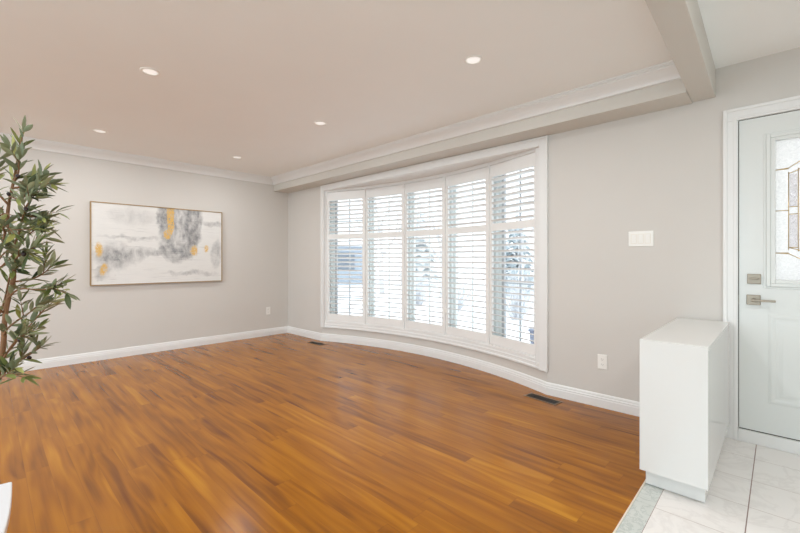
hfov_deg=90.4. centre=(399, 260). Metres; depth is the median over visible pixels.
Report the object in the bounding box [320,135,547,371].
trim
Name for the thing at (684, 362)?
base cabinet
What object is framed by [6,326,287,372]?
baseboard
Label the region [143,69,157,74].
diffuser
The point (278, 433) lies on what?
floor
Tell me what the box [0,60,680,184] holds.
trim
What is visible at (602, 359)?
wall outlet
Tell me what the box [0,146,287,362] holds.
wall
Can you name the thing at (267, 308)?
wall outlet
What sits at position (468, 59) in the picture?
diffuser
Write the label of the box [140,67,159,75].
recessed light
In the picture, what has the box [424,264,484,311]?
bare shrub
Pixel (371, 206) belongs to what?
window
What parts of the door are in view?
lever handle, lever, raised panel, glass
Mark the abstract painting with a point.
(130, 244)
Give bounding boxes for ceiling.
[0,0,799,176]
[341,152,519,188]
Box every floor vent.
[307,341,325,345]
[523,393,561,404]
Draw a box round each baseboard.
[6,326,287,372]
[288,326,639,416]
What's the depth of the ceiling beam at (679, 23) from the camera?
2.04 m
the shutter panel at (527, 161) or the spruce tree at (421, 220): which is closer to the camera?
the shutter panel at (527, 161)
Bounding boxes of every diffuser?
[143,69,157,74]
[466,57,479,62]
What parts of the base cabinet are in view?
panel, panel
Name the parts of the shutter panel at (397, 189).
rail, rail, rail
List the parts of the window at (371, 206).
sash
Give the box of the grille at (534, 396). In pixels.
[526,394,557,403]
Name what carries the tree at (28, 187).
on the floor at (278, 433)
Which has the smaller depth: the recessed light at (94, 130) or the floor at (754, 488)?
the floor at (754, 488)
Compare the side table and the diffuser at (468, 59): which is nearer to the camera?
the side table
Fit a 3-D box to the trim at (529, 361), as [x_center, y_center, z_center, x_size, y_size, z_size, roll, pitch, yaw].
[0.196,0.926,4.768,3.384,0.093,0.405,0,0,44]
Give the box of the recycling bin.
[528,328,533,343]
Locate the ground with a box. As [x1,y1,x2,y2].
[338,264,533,342]
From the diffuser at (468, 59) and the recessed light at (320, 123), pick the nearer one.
the diffuser at (468, 59)
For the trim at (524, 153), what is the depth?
4.67 m
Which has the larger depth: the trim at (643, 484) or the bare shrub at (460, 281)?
the bare shrub at (460, 281)
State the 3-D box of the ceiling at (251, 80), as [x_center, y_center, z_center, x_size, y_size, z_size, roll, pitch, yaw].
[-1.243,-1.365,1.124,8.200,0.150,7.500,0,0,44]
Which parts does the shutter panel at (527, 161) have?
rail, rail, rail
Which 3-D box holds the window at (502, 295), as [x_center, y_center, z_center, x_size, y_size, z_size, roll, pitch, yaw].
[1.185,-0.055,3.925,0.080,1.950,0.670,0,0,-29]
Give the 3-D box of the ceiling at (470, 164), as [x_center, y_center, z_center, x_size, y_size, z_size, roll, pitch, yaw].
[0.298,-1.077,4.875,3.600,0.105,0.650,0,0,44]
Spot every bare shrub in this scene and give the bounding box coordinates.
[398,274,437,304]
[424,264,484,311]
[479,266,533,320]
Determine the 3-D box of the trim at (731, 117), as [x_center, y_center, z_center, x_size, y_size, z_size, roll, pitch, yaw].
[2.568,0.089,2.305,1.070,2.162,0.124,0,0,44]
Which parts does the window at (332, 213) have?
sash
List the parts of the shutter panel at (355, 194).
rail, rail, rail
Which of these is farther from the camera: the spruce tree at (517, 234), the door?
the spruce tree at (517, 234)
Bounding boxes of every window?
[330,200,361,314]
[369,196,389,317]
[408,190,430,322]
[449,182,473,330]
[494,170,533,340]
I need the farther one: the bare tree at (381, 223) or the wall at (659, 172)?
the bare tree at (381, 223)
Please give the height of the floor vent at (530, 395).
0.005 m
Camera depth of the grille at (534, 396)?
3.35 m
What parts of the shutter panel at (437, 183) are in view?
rail, rail, rail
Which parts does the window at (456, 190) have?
sash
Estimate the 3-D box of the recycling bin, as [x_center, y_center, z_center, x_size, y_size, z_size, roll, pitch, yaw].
[2.248,1.310,6.435,0.290,0.420,0.290,0,0,27]
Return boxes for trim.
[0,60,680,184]
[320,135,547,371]
[321,321,544,371]
[326,149,534,357]
[613,479,645,532]
[723,95,799,439]
[738,427,799,454]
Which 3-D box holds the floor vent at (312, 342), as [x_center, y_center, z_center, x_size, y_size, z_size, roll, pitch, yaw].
[-1.175,1.167,5.592,0.300,0.005,0.110,0,0,40]
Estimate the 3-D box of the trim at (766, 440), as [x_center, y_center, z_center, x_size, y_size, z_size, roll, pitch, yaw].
[2.577,1.132,2.314,0.918,0.076,0.138,0,0,44]
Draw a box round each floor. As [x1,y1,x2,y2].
[0,333,645,532]
[615,483,662,532]
[642,438,799,532]
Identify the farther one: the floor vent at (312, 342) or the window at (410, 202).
the floor vent at (312, 342)
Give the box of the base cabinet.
[640,318,728,502]
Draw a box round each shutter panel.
[327,190,363,322]
[365,184,402,326]
[405,177,443,333]
[445,167,486,342]
[489,152,534,355]
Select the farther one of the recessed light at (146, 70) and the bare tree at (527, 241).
the bare tree at (527, 241)
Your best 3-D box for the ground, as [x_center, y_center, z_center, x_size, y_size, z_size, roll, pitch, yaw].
[29.103,1.670,60.460,150.000,0.300,119.200,0,0,44]
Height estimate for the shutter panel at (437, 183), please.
1.853 m
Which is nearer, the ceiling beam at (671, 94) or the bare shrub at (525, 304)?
the ceiling beam at (671, 94)
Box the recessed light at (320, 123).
[314,121,326,125]
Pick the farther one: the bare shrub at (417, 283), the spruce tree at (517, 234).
the spruce tree at (517, 234)
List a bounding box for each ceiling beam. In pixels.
[274,79,692,192]
[645,0,715,101]
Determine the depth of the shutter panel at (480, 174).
4.41 m
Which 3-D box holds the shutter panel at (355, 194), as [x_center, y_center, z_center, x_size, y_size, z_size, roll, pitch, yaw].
[-0.776,-0.059,5.651,0.638,1.853,0.060,0,0,26]
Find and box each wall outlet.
[266,307,269,314]
[598,354,606,369]
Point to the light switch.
(636, 238)
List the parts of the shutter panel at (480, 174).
rail, rail, rail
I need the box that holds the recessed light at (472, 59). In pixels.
[464,55,482,64]
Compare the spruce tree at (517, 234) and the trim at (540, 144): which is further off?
the spruce tree at (517, 234)
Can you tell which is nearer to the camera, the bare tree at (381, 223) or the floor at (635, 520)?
the floor at (635, 520)
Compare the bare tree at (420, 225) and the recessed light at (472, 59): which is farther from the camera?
the bare tree at (420, 225)
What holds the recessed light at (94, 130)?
in the ceiling at (251, 80)
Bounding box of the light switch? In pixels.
[629,231,652,246]
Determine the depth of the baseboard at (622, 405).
3.99 m
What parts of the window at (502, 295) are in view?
sash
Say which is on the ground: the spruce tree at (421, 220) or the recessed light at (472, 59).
the spruce tree at (421, 220)
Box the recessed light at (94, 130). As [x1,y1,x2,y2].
[93,129,106,132]
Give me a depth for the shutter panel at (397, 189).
5.31 m
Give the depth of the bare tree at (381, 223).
18.00 m
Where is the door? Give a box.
[738,110,799,440]
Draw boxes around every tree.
[0,115,79,385]
[355,195,400,292]
[393,191,468,296]
[393,195,439,283]
[506,205,533,304]
[506,207,533,293]
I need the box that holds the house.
[338,228,376,284]
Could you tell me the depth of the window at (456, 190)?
4.69 m
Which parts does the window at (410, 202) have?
sash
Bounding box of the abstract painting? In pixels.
[90,201,221,285]
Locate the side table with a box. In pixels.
[0,482,11,532]
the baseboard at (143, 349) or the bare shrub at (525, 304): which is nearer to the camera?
the baseboard at (143, 349)
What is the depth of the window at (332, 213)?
5.83 m
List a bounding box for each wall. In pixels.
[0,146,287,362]
[288,47,799,401]
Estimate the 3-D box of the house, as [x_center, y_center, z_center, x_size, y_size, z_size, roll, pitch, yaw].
[-5.830,-0.430,28.006,7.800,3.900,7.800,0,0,-8]
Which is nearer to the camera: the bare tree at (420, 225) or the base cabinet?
the base cabinet

